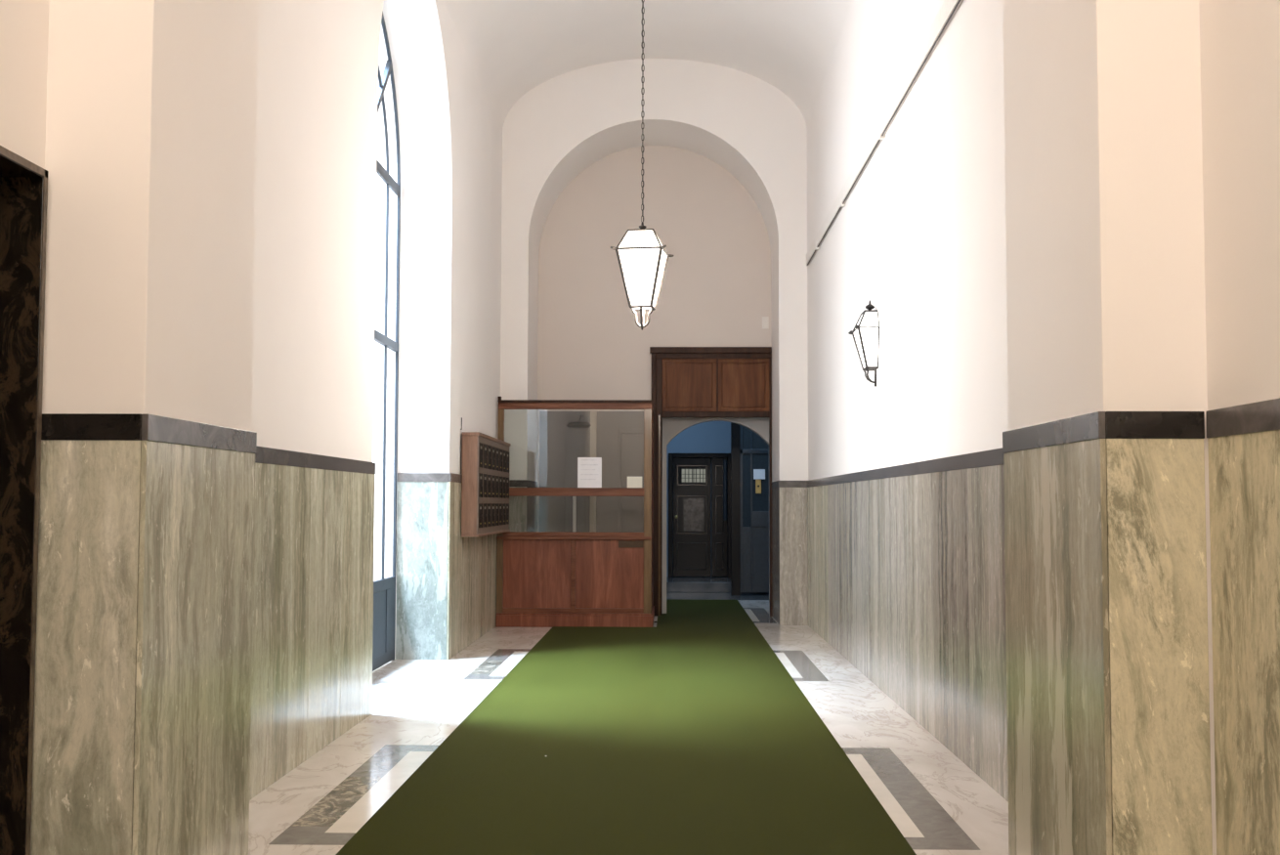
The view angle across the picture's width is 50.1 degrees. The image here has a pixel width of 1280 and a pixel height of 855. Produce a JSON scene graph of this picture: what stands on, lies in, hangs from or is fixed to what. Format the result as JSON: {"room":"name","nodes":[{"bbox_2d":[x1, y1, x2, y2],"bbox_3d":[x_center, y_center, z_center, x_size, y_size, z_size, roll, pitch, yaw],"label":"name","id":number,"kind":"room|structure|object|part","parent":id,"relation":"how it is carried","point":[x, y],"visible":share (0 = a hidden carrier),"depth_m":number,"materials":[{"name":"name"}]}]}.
{"room":"apartment building lobby","nodes":[
{"label":"apartment building lobby","id":0,"kind":"room"},
{"bbox_2d":[30,0,258,854],"bbox_3d":[-1.957,-1.443,5.205,0.695,6.450,1.194,0,-3,1],"label":"pillar","id":1,"kind":"structure","parent":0,"point":[144,650],"depth_m":4.61,"materials":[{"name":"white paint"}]},
{"bbox_2d":[0,0,502,800],"bbox_3d":[-2.319,-1.308,6.739,0.774,6.350,21.208,0,-3,1],"label":"wall","id":2,"kind":"structure","parent":0,"point":[318,503],"depth_m":9.19,"materials":[{"name":"white paint"}]},
{"bbox_2d":[0,145,48,854],"bbox_3d":[-2.296,0.402,3.727,0.616,2.600,1.526,0,-3,1],"label":"door frame","id":3,"kind":"structure","parent":2,"relation":"in","point":[23,184],"depth_m":4.47,"materials":[{"name":"black stone"}]},
{"bbox_2d":[372,10,400,671],"bbox_3d":[-2.391,-0.948,11.605,0.070,6.170,3.380,0,-3,1],"label":"window","id":4,"kind":"structure","parent":2,"relation":"in","point":[384,589],"depth_m":12.75,"materials":[{"name":"glass"}]},
{"bbox_3d":[-2.393,1.727,11.457,0.048,0.788,3.280,0,-3,1],"label":"kick panel","id":5,"kind":"part","parent":4,"relation":"part of","materials":[{"name":"blue paint"}]},
{"bbox_2d":[461,431,511,536],"bbox_3d":[-1.690,0.651,15.207,0.183,1.060,2.702,0,-3,1],"label":"mailboxes","id":6,"kind":"object","parent":2,"relation":"attached to","point":[485,464],"visible":1,"depth_m":14.30,"materials":[{"name":"brown wood"}]},
{"bbox_3d":[-1.639,0.593,14.062,0.014,0.242,0.264,0,-3,1],"label":"letterbox door","id":7,"kind":"part","parent":6,"relation":"part of","materials":[{"name":"black metal"}]},
{"bbox_3d":[-1.640,0.905,14.044,0.014,0.247,0.264,0,-3,1],"label":"letterbox door","id":8,"kind":"part","parent":6,"relation":"part of","materials":[{"name":"black metal"}]},
{"bbox_3d":[-1.638,0.286,14.079,0.014,0.247,0.264,0,-3,1],"label":"letterbox door","id":9,"kind":"part","parent":6,"relation":"part of","materials":[{"name":"black metal"}]},
{"bbox_3d":[-1.633,0.923,14.371,0.014,0.247,0.264,0,-3,1],"label":"letterbox door","id":10,"kind":"part","parent":6,"relation":"part of","materials":[{"name":"black metal"}]},
{"bbox_3d":[-1.631,0.304,14.406,0.014,0.247,0.264,0,-3,1],"label":"letterbox door","id":11,"kind":"part","parent":6,"relation":"part of","materials":[{"name":"black metal"}]},
{"bbox_3d":[-1.632,0.611,14.389,0.014,0.242,0.264,0,-3,1],"label":"letterbox door","id":12,"kind":"part","parent":6,"relation":"part of","materials":[{"name":"black metal"}]},
{"bbox_3d":[-1.692,1.168,15.178,0.183,0.025,2.702,0,-3,1],"label":"moulding","id":13,"kind":"part","parent":6,"relation":"part of","materials":[{"name":"brown wood"}]},
{"bbox_3d":[-1.689,0.140,15.235,0.183,0.035,2.702,0,-3,1],"label":"crown","id":14,"kind":"part","parent":6,"relation":"part of","materials":[{"name":"brown wood"}]},
{"bbox_3d":[-1.624,0.322,14.732,0.014,0.247,0.264,0,-3,1],"label":"letterbox door","id":15,"kind":"part","parent":6,"relation":"part of","materials":[{"name":"black metal"}]},
{"bbox_3d":[-1.625,0.629,14.716,0.014,0.242,0.264,0,-3,1],"label":"letterbox door","id":16,"kind":"part","parent":6,"relation":"part of","materials":[{"name":"black metal"}]},
{"bbox_3d":[-1.625,0.941,14.698,0.014,0.247,0.264,0,-3,1],"label":"letterbox door","id":17,"kind":"part","parent":6,"relation":"part of","materials":[{"name":"black metal"}]},
{"bbox_3d":[-1.616,0.657,15.206,0.013,1.000,2.680,0,-3,1],"label":"frame","id":18,"kind":"part","parent":6,"relation":"part of","materials":[{"name":"brown wood"}]},
{"bbox_3d":[-1.617,0.341,15.059,0.014,0.247,0.264,0,-3,1],"label":"letterbox door","id":19,"kind":"part","parent":6,"relation":"part of","materials":[{"name":"black metal"}]},
{"bbox_3d":[-1.617,0.647,15.042,0.014,0.242,0.264,0,-3,1],"label":"letterbox door","id":20,"kind":"part","parent":6,"relation":"part of","materials":[{"name":"black metal"}]},
{"bbox_3d":[-1.618,0.960,15.025,0.014,0.247,0.264,0,-3,1],"label":"letterbox door","id":21,"kind":"part","parent":6,"relation":"part of","materials":[{"name":"black metal"}]},
{"bbox_3d":[-1.611,0.978,15.352,0.014,0.247,0.264,0,-3,1],"label":"letterbox door","id":22,"kind":"part","parent":6,"relation":"part of","materials":[{"name":"black metal"}]},
{"bbox_3d":[-1.610,0.359,15.386,0.014,0.247,0.264,0,-3,1],"label":"letterbox door","id":23,"kind":"part","parent":6,"relation":"part of","materials":[{"name":"black metal"}]},
{"bbox_3d":[-1.610,0.666,15.369,0.014,0.242,0.264,0,-3,1],"label":"letterbox door","id":24,"kind":"part","parent":6,"relation":"part of","materials":[{"name":"black metal"}]},
{"bbox_3d":[-1.603,0.377,15.713,0.014,0.247,0.264,0,-3,1],"label":"letterbox door","id":25,"kind":"part","parent":6,"relation":"part of","materials":[{"name":"black metal"}]},
{"bbox_3d":[-1.603,0.684,15.696,0.014,0.242,0.264,0,-3,1],"label":"letterbox door","id":26,"kind":"part","parent":6,"relation":"part of","materials":[{"name":"black metal"}]},
{"bbox_3d":[-1.604,0.996,15.679,0.014,0.247,0.264,0,-3,1],"label":"letterbox door","id":27,"kind":"part","parent":6,"relation":"part of","materials":[{"name":"black metal"}]},
{"bbox_3d":[-1.597,1.014,16.006,0.014,0.247,0.264,0,-3,1],"label":"letterbox door","id":28,"kind":"part","parent":6,"relation":"part of","materials":[{"name":"black metal"}]},
{"bbox_3d":[-1.596,0.702,16.023,0.014,0.242,0.264,0,-3,1],"label":"letterbox door","id":29,"kind":"part","parent":6,"relation":"part of","materials":[{"name":"black metal"}]},
{"bbox_3d":[-1.595,0.395,16.040,0.014,0.247,0.264,0,-3,1],"label":"letterbox door","id":30,"kind":"part","parent":6,"relation":"part of","materials":[{"name":"black metal"}]},
{"bbox_3d":[-1.588,0.413,16.367,0.014,0.247,0.264,0,-3,1],"label":"letterbox door","id":31,"kind":"part","parent":6,"relation":"part of","materials":[{"name":"black metal"}]},
{"bbox_3d":[-1.589,0.720,16.350,0.014,0.242,0.264,0,-3,1],"label":"letterbox door","id":32,"kind":"part","parent":6,"relation":"part of","materials":[{"name":"black metal"}]},
{"bbox_3d":[-1.590,1.032,16.333,0.014,0.247,0.264,0,-3,1],"label":"letterbox door","id":33,"kind":"part","parent":6,"relation":"part of","materials":[{"name":"black metal"}]},
{"bbox_2d":[248,592,1008,854],"bbox_3d":[0.867,2.237,11.377,6.560,0.201,31.000,0,-3,1],"label":"floor","id":34,"kind":"structure","parent":0,"point":[940,806],"depth_m":8.29,"materials":[{"name":"white stone"}]},
{"bbox_2d":[572,496,576,532],"bbox_3d":[-0.850,1.682,17.678,0.044,1.600,0.044,0,-3,1],"label":"pipe","id":35,"kind":"object","parent":34,"relation":"on","point":[574,497],"visible":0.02,"depth_m":17.69,"materials":[{"name":"grey metal"}]},
{"bbox_2d":[495,396,654,627],"bbox_3d":[-0.776,1.067,17.514,1.912,2.810,1.669,0,-3,1],"label":"booth","id":36,"kind":"object","parent":34,"relation":"on","point":[600,574],"visible":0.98,"depth_m":16.72,"materials":[{"name":"brown wood"}]},
{"bbox_3d":[-1.711,1.016,16.762,0.075,2.495,0.060,0,-3,1],"label":"post","id":37,"kind":"part","parent":36,"relation":"part of","materials":[{"name":"brown wood"}]},
{"bbox_3d":[-1.258,1.815,16.713,0.844,0.895,0.019,0,-3,1],"label":"panel","id":38,"kind":"part","parent":36,"relation":"part of","materials":[{"name":"brown wood"}]},
{"bbox_3d":[-0.815,2.232,16.672,1.732,0.060,0.046,0,-3,1],"label":"rail","id":39,"kind":"part","parent":36,"relation":"part of","materials":[{"name":"brown wood"}]},
{"bbox_3d":[-0.803,1.323,16.715,1.892,0.090,0.080,0,-3,1],"label":"counter rail","id":40,"kind":"part","parent":36,"relation":"part of","materials":[{"name":"brown wood"}]},
{"bbox_3d":[-0.799,-0.264,16.811,1.892,0.080,0.064,0,-3,1],"label":"rail","id":41,"kind":"part","parent":36,"relation":"part of","materials":[{"name":"brown wood"}]},
{"bbox_3d":[-0.794,-0.319,16.806,1.902,0.030,0.100,0,-3,1],"label":"cornice","id":42,"kind":"part","parent":36,"relation":"part of","materials":[{"name":"brown wood"}]},
{"bbox_3d":[-0.812,0.789,16.752,1.732,0.100,0.066,0,-3,1],"label":"rail","id":43,"kind":"part","parent":36,"relation":"part of","materials":[{"name":"brown wood"}]},
{"bbox_2d":[566,414,591,427],"bbox_3d":[-0.778,-0.085,17.893,0.320,0.223,0.998,0,-3,1],"label":"ceiling lamp","id":44,"kind":"object","parent":36,"relation":"attached to","point":[576,424],"visible":1,"depth_m":17.45,"materials":[{"name":"black metal"}]},
{"bbox_3d":[-0.785,-0.035,17.550,0.320,0.085,0.320,0,-3,1],"label":"lamp shade","id":45,"kind":"part","parent":44,"relation":"part of","materials":[{"name":"black metal"}]},
{"bbox_2d":[577,457,601,487],"bbox_3d":[-0.616,0.551,16.758,0.295,0.373,0.005,0,-3,1],"label":"paper notice","id":46,"kind":"object","parent":36,"relation":"on","point":[589,469],"visible":1,"depth_m":16.76,"materials":[{"name":"white paper"}]},
{"bbox_3d":[-0.628,1.146,18.288,0.085,2.740,0.070,0,-3,1],"label":"post","id":47,"kind":"part","parent":36,"relation":"part of","materials":[{"name":"beige paint"}]},
{"bbox_3d":[-0.370,1.816,16.693,0.843,0.895,0.019,0,-3,1],"label":"panel","id":48,"kind":"part","parent":36,"relation":"part of","materials":[{"name":"brown wood"}]},
{"bbox_3d":[-0.101,1.267,18.289,0.400,2.500,0.030,0,-3,1],"label":"door","id":49,"kind":"part","parent":36,"relation":"part of","materials":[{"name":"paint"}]},
{"bbox_2d":[627,476,641,487],"bbox_3d":[-0.065,0.669,16.739,0.187,0.138,0.004,0,-3,1],"label":"notice","id":50,"kind":"object","parent":36,"relation":"on","point":[632,482],"visible":1,"depth_m":16.74,"materials":[{"name":"beige paper"}]},
{"bbox_3d":[0.096,1.018,16.722,0.095,2.495,0.060,0,-3,1],"label":"post","id":51,"kind":"part","parent":36,"relation":"part of","materials":[{"name":"brown wood"}]},
{"bbox_3d":[-0.054,1.904,7.218,2.720,0.003,2.050,0,-3,1],"label":"inlay panel","id":52,"kind":"part","parent":34,"relation":"part of","materials":[{"name":"stone"}]},
{"bbox_2d":[335,598,916,854],"bbox_3d":[0.010,1.990,8.880,2.471,0.008,24.950,0,-3,1],"label":"carpet runner","id":53,"kind":"object","parent":34,"relation":"on","point":[688,734],"visible":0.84,"depth_m":7.80,"materials":[{"name":"green carpet"}]},
{"bbox_3d":[0.069,2.217,12.838,2.720,0.003,1.990,0,-3,1],"label":"inlay panel","id":54,"kind":"part","parent":34,"relation":"part of","materials":[{"name":"stone"}]},
{"bbox_2d":[666,576,730,592],"bbox_3d":[1.374,2.757,24.035,5.700,0.170,1.650,0,-3,1],"label":"step","id":55,"kind":"structure","parent":34,"relation":"on","point":[674,583],"depth_m":23.23,"materials":[{"name":"grey stone"}]},
{"bbox_3d":[0.193,2.533,18.508,2.720,0.003,2.050,0,-3,1],"label":"inlay panel","id":56,"kind":"part","parent":34,"relation":"part of","materials":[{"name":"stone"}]},
{"bbox_2d":[730,422,768,595],"bbox_3d":[2.344,0.534,22.559,1.680,4.450,0.100,0,-3,1],"label":"enclosure","id":57,"kind":"object","parent":34,"relation":"on","point":[749,496],"visible":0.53,"depth_m":22.49,"materials":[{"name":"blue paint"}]},
{"bbox_3d":[1.577,0.533,22.576,0.145,4.450,0.100,0,-3,1],"label":"corner post","id":58,"kind":"part","parent":57,"relation":"part of","materials":[{"name":"black paint"}]},
{"bbox_3d":[2.368,2.041,22.468,1.445,1.330,0.035,0,-3,1],"label":"panel","id":59,"kind":"part","parent":57,"relation":"part of","materials":[{"name":"blue metal"}]},
{"bbox_3d":[2.373,0.000,22.588,1.445,3.280,0.008,0,-3,1],"label":"glass panel","id":60,"kind":"part","parent":57,"relation":"part of","materials":[{"name":"clear glass"}]},
{"bbox_3d":[1.948,0.971,22.516,0.090,0.230,0.012,0,-3,1],"label":"lock plate","id":61,"kind":"part","parent":57,"relation":"part of","materials":[{"name":"gold metal"}]},
{"bbox_2d":[753,469,765,478],"bbox_3d":[1.963,0.769,22.517,0.190,0.165,0.004,0,-3,1],"label":"paper sign","id":62,"kind":"object","parent":57,"relation":"attached to","point":[757,473],"visible":1,"depth_m":22.52,"materials":[{"name":"white paper"}]},
{"bbox_2d":[443,0,853,129],"bbox_3d":[-0.050,-5.026,6.872,4.460,1.400,21.158,0,-3,1],"label":"ceiling","id":63,"kind":"structure","parent":0,"point":[513,47],"depth_m":15.85,"materials":[{"name":"white paint"}]},
{"bbox_2d":[610,0,674,330],"bbox_3d":[0.023,-2.912,10.280,0.415,4.380,0.415,0,-3,9],"label":"pendant lantern","id":64,"kind":"object","parent":63,"relation":"hanging from","point":[642,256],"visible":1,"depth_m":10.07,"materials":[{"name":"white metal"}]},
{"bbox_3d":[-0.001,-1.105,10.063,0.320,0.419,0.089,0,-3,9],"label":"pane","id":65,"kind":"part","parent":64,"relation":"part of","materials":[{"name":"white glass"}]},
{"bbox_3d":[-0.001,-1.387,10.071,0.320,0.149,0.073,0,-3,9],"label":"pane","id":66,"kind":"part","parent":64,"relation":"part of","materials":[{"name":"white glass"}]},
{"bbox_3d":[0.018,-1.170,10.183,0.352,0.582,0.354,0,-3,9],"label":"frame","id":67,"kind":"part","parent":64,"relation":"part of","materials":[{"name":"brown metal"}]},
{"bbox_3d":[0.024,-3.313,10.302,0.020,3.576,0.020,2,-4,-36],"label":"chain","id":68,"kind":"part","parent":64,"relation":"part of","materials":[{"name":"brown metal"}]},
{"bbox_3d":[0.135,-1.099,10.160,0.089,0.419,0.320,0,-3,9],"label":"pane","id":69,"kind":"part","parent":64,"relation":"part of","materials":[{"name":"white glass"}]},
{"bbox_2d":[500,58,808,625],"bbox_3d":[0.193,-1.311,17.838,4.800,7.600,1.305,0,-3,1],"label":"wall","id":70,"kind":"structure","parent":0,"point":[738,120],"depth_m":17.34,"materials":[{"name":"white paint"}]},
{"bbox_2d":[536,145,771,531],"bbox_3d":[0.210,-1.266,18.639,4.800,7.600,0.300,0,-3,1],"label":"wall","id":71,"kind":"structure","parent":0,"point":[715,290],"depth_m":18.54,"materials":[{"name":"beige paint"}]},
{"bbox_2d":[649,346,771,616],"bbox_3d":[0.951,0.720,18.347,1.638,3.605,0.110,0,-3,1],"label":"door frame","id":72,"kind":"structure","parent":71,"relation":"in","point":[687,381],"depth_m":18.40,"materials":[{"name":"brown wood"}]},
{"bbox_3d":[0.224,0.727,18.372,0.145,3.590,0.090,0,-3,1],"label":"post","id":73,"kind":"part","parent":72,"relation":"part of","materials":[{"name":"brown wood"}]},
{"bbox_3d":[0.260,1.174,18.311,0.030,2.690,0.014,0,-3,1],"label":"post moulding","id":74,"kind":"part","parent":72,"relation":"part of","materials":[{"name":"brown wood"}]},
{"bbox_3d":[0.665,-0.570,18.441,0.730,0.710,0.058,0,-3,1],"label":"overdoor panel","id":75,"kind":"part","parent":72,"relation":"part of","materials":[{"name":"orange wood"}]},
{"bbox_3d":[1.395,-0.569,18.425,0.690,0.710,0.058,0,-3,1],"label":"overdoor panel","id":76,"kind":"part","parent":72,"relation":"part of","materials":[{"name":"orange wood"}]},
{"bbox_3d":[1.753,0.779,18.346,0.033,3.490,0.070,0,-3,1],"label":"post","id":77,"kind":"part","parent":72,"relation":"part of","materials":[{"name":"brown wood"}]},
{"bbox_2d":[762,316,768,328],"bbox_3d":[1.692,-1.413,18.458,0.090,0.160,0.012,0,-3,1],"label":"switch plate","id":78,"kind":"object","parent":71,"relation":"attached to","point":[765,320],"visible":1,"depth_m":18.45,"materials":[{"name":"white plastic"}]},
{"bbox_2d":[666,421,730,577],"bbox_3d":[1.399,0.597,25.081,6.100,4.600,0.200,0,-3,1],"label":"wall","id":79,"kind":"structure","parent":0,"point":[709,437],"depth_m":25.00,"materials":[{"name":"blue paint"}]},
{"bbox_2d":[668,453,730,577],"bbox_3d":[1.128,1.589,24.834,1.230,2.250,0.175,0,-3,1],"label":"door","id":80,"kind":"structure","parent":79,"relation":"in","point":[702,523],"depth_m":24.83,"materials":[{"name":"black paint"}]},
{"bbox_3d":[0.944,0.870,24.877,0.550,0.370,0.016,0,-3,1],"label":"panel moulding","id":81,"kind":"part","parent":80,"relation":"part of","materials":[{"name":"black wood"}]},
{"bbox_3d":[0.943,1.584,24.838,0.550,0.700,0.016,0,-3,1],"label":"panel moulding","id":82,"kind":"part","parent":80,"relation":"part of","materials":[{"name":"grey glass"}]},
{"bbox_3d":[0.941,2.333,24.796,0.550,0.500,0.016,0,-3,1],"label":"panel moulding","id":83,"kind":"part","parent":80,"relation":"part of","materials":[{"name":"black wood"}]},
{"bbox_2d":[682,469,705,482],"bbox_3d":[0.974,0.875,24.878,0.430,0.240,0.006,0,-3,1],"label":"grille","id":84,"kind":"object","parent":80,"relation":"attached to","point":[688,475],"depth_m":24.88,"materials":[{"name":"black metal"}]},
{"bbox_3d":[0.975,0.875,24.883,0.430,0.240,0.004,0,-3,1],"label":"glass panel","id":85,"kind":"part","parent":80,"relation":"part of","materials":[{"name":"grey glass"}]},
{"bbox_3d":[0.978,1.584,24.843,0.370,0.600,0.004,0,-3,1],"label":"panel","id":86,"kind":"part","parent":80,"relation":"part of","materials":[{"name":"grey glass"}]},
{"bbox_3d":[1.444,0.871,24.866,0.150,0.370,0.016,0,-3,1],"label":"panel moulding","id":87,"kind":"part","parent":80,"relation":"part of","materials":[{"name":"black wood"}]},
{"bbox_3d":[1.443,1.585,24.827,0.150,0.700,0.016,0,-3,1],"label":"panel moulding","id":88,"kind":"part","parent":80,"relation":"part of","materials":[{"name":"black wood"}]},
{"bbox_3d":[1.441,2.333,24.785,0.150,0.500,0.016,0,-3,1],"label":"panel moulding","id":89,"kind":"part","parent":80,"relation":"part of","materials":[{"name":"black wood"}]},
{"bbox_2d":[661,417,769,613],"bbox_3d":[1.262,0.246,18.782,6.100,4.600,0.200,0,-3,1],"label":"wall","id":90,"kind":"structure","parent":0,"point":[671,426],"depth_m":18.69,"materials":[{"name":"grey paint"}]},
{"bbox_2d":[806,0,1008,802],"bbox_3d":[2.255,-1.042,11.333,0.604,6.350,11.808,0,-3,1],"label":"wall","id":91,"kind":"structure","parent":0,"point":[906,557],"depth_m":9.51,"materials":[{"name":"white paint"}]},
{"bbox_2d":[848,299,879,386],"bbox_3d":[1.875,-0.703,11.418,0.217,0.725,0.420,0,-3,1],"label":"wall lantern","id":92,"kind":"object","parent":91,"relation":"attached to","point":[866,332],"visible":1,"depth_m":11.30,"materials":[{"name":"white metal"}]},
{"bbox_3d":[1.846,-0.653,11.416,0.081,0.326,0.336,0,-3,1],"label":"pane","id":93,"kind":"part","parent":92,"relation":"part of","materials":[{"name":"glass"}]},
{"bbox_3d":[1.888,-0.724,11.419,0.192,0.488,0.372,0,-3,1],"label":"frame","id":94,"kind":"part","parent":92,"relation":"part of","materials":[{"name":"black metal"}]},
{"bbox_3d":[1.888,-0.895,11.302,0.165,0.147,0.085,0,-3,1],"label":"pane","id":95,"kind":"part","parent":92,"relation":"part of","materials":[{"name":"white glass"}]},
{"bbox_3d":[1.887,-0.660,11.291,0.165,0.326,0.090,0,-3,1],"label":"pane","id":96,"kind":"part","parent":92,"relation":"part of","materials":[{"name":"white glass"}]},
{"bbox_2d":[806,0,962,265],"bbox_3d":[1.952,-2.389,11.303,0.042,0.165,11.414,0,-3,1],"label":"channel","id":97,"kind":"object","parent":91,"relation":"attached to","point":[949,8],"visible":1,"depth_m":10.43,"materials":[{"name":"white metal"}]},
{"bbox_2d":[1002,0,1216,854],"bbox_3d":[1.779,-1.449,4.934,0.677,6.450,1.234,0,-3,1],"label":"pillar","id":98,"kind":"structure","parent":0,"point":[1109,631],"depth_m":4.32,"materials":[{"name":"white paint"}]},
{"bbox_2d":[1198,0,1279,854],"bbox_3d":[1.966,-1.654,0.335,0.604,6.350,8.570,0,-3,1],"label":"wall","id":99,"kind":"structure","parent":0,"point":[1240,39],"depth_m":3.96,"materials":[{"name":"white paint"}]}
]}

